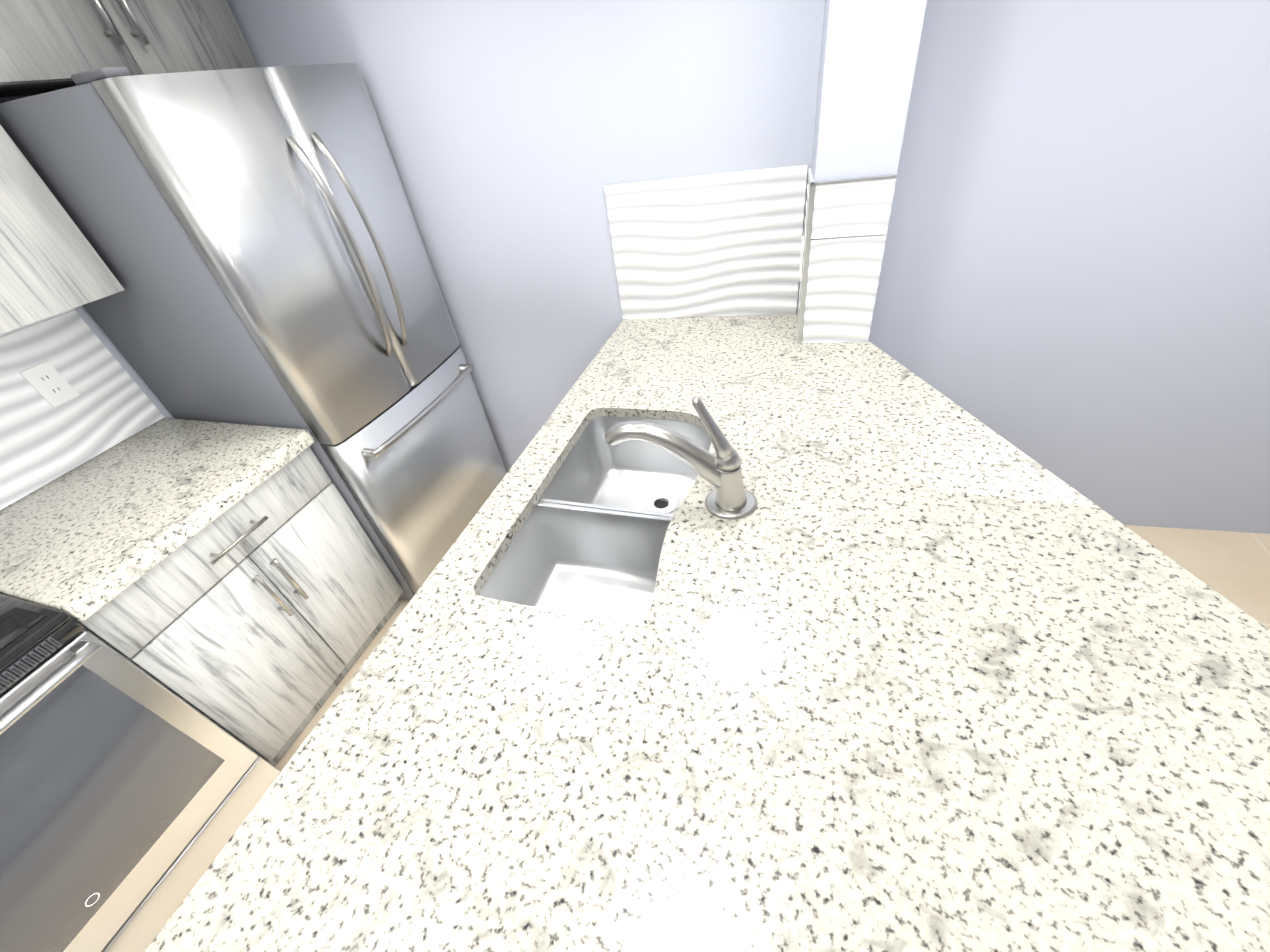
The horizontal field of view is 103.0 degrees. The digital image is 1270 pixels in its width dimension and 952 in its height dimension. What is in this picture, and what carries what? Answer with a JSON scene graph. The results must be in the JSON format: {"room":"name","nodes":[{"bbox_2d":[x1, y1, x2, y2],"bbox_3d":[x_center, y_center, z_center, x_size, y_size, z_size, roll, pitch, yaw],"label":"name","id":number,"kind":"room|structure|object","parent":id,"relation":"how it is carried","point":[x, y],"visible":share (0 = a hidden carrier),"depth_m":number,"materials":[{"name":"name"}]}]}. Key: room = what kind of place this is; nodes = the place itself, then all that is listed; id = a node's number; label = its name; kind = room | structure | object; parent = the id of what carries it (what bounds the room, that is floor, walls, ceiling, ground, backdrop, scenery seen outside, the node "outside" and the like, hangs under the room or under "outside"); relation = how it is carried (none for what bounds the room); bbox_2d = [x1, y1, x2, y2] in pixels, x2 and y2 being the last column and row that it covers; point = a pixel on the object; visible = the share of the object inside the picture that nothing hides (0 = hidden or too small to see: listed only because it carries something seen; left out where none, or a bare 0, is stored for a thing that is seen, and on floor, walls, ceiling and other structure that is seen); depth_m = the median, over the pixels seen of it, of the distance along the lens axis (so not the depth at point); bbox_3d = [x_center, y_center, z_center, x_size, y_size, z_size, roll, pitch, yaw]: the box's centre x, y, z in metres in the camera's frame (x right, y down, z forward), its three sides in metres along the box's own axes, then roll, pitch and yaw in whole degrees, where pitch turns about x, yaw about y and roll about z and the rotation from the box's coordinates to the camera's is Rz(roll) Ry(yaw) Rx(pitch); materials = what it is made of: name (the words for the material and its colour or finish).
{"room":"kitchen","nodes":[
{"label":"kitchen","id":0,"kind":"room"},
{"bbox_2d":[0,95,173,508],"bbox_3d":[-2.086,0.201,0.735,0.120,2.600,4.400,6,41,18],"label":"wall","id":1,"kind":"structure","parent":0,"point":[101,335],"depth_m":1.64,"materials":[{"name":"grey paint"}]},
{"bbox_2d":[0,125,124,334],"bbox_3d":[-1.695,-0.611,0.954,0.335,0.771,0.665,6,41,18],"label":"upper cabinet","id":2,"kind":"object","parent":1,"relation":"attached to","point":[52,263],"depth_m":1.22,"materials":[{"name":"grey wood"}]},
{"bbox_2d":[0,308,163,509],"bbox_3d":[-2.015,0.366,0.793,0.008,0.456,2.337,6,41,18],"label":"tile backsplash","id":3,"kind":"structure","parent":1,"relation":"attached to","point":[40,443],"depth_m":1.51,"materials":[{"name":"white tile"}]},
{"bbox_2d":[19,361,79,407],"bbox_3d":[-1.723,-0.270,1.490,0.007,0.115,0.070,6,41,18],"label":"outlet","id":4,"kind":"object","parent":3,"relation":"attached to","point":[49,384],"visible":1,"depth_m":1.49,"materials":[{"name":"white plastic"}]},
{"bbox_2d":[0,0,256,97],"bbox_3d":[-1.515,-1.232,1.329,0.335,0.323,0.754,6,41,18],"label":"upper cabinet","id":5,"kind":"object","parent":1,"relation":"attached to","point":[43,43],"depth_m":1.31,"materials":[{"name":"grey wood"}]},
{"bbox_2d":[227,0,1269,533],"bbox_3d":[0.871,-0.894,1.503,5.500,2.600,0.120,3,40,15],"label":"wall","id":6,"kind":"structure","parent":0,"point":[1073,288],"depth_m":1.53,"materials":[{"name":"grey paint"}]},
{"bbox_2d":[604,164,823,327],"bbox_3d":[0.242,-0.755,1.708,0.660,0.454,0.077,6,41,18],"label":"tile backsplash","id":7,"kind":"structure","parent":6,"relation":"attached to","point":[710,244],"depth_m":1.69,"materials":[{"name":"white tile"}]},
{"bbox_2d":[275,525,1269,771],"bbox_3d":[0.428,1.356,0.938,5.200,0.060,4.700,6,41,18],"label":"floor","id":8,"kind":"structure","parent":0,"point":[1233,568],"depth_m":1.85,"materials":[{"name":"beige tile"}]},
{"bbox_2d":[0,594,279,951],"bbox_3d":[-1.565,0.753,1.097,0.727,1.168,0.756,6,41,18],"label":"range","id":9,"kind":"object","parent":8,"relation":"on","point":[131,794],"visible":0.98,"depth_m":1.15,"materials":[{"name":"silver metal"}]},
{"bbox_2d":[73,447,403,766],"bbox_3d":[-1.372,0.412,1.725,0.670,0.864,0.680,6,41,18],"label":"base cabinet","id":10,"kind":"object","parent":8,"relation":"on","point":[256,619],"visible":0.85,"depth_m":1.53,"materials":[{"name":"grey wood"}]},
{"bbox_2d":[0,418,314,620],"bbox_3d":[-1.430,0.058,1.440,0.671,0.050,0.685,6,41,18],"label":"countertop","id":11,"kind":"structure","parent":10,"relation":"on","point":[86,540],"depth_m":1.36,"materials":[{"name":"white stone"}]},
{"bbox_2d":[0,63,506,599],"bbox_3d":[-1.130,-0.388,1.924,0.808,1.790,0.732,6,41,18],"label":"refrigerator","id":12,"kind":"object","parent":8,"relation":"on","point":[254,239],"visible":0.83,"depth_m":1.46,"materials":[{"name":"grey metal"}]},
{"bbox_2d":[802,0,926,333],"bbox_3d":[0.621,-0.677,1.525,0.197,2.300,0.234,3,40,15],"label":"column","id":13,"kind":"structure","parent":8,"relation":"on","point":[869,53],"depth_m":1.19,"materials":[{"name":"grey paint"}]},
{"bbox_2d":[799,236,803,280],"bbox_3d":[0.518,-0.677,1.574,0.007,0.115,0.070,3,40,15],"label":"outlet","id":14,"kind":"object","parent":13,"relation":"attached to","point":[801,259],"visible":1,"depth_m":1.55,"materials":[{"name":"white plastic"}]},
{"bbox_3d":[-0.169,0.819,0.980,0.656,0.864,2.190,6,41,18],"label":"base cabinet","id":15,"kind":"object","parent":8,"relation":"on","visible":0},
{"bbox_2d":[144,313,1269,951],"bbox_3d":[0.368,0.333,0.741,1.690,0.050,2.767,6,41,18],"label":"countertop","id":16,"kind":"structure","parent":15,"relation":"on","point":[900,659],"depth_m":0.71,"materials":[{"name":"white stone"}]},
{"bbox_2d":[479,416,710,623],"bbox_3d":[-0.033,0.132,1.244,0.410,0.204,0.698,6,41,18],"label":"undermount sink","id":17,"kind":"object","parent":16,"relation":"in","point":[588,540],"visible":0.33,"depth_m":1.24,"materials":[{"name":"silver metal"}]},
{"bbox_2d":[605,396,756,519],"bbox_3d":[0.091,-0.047,1.028,0.315,0.246,0.100,6,41,18],"label":"faucet","id":18,"kind":"object","parent":16,"relation":"on","point":[730,497],"visible":1,"depth_m":1.00,"materials":[{"name":"silver metal"}]}
]}

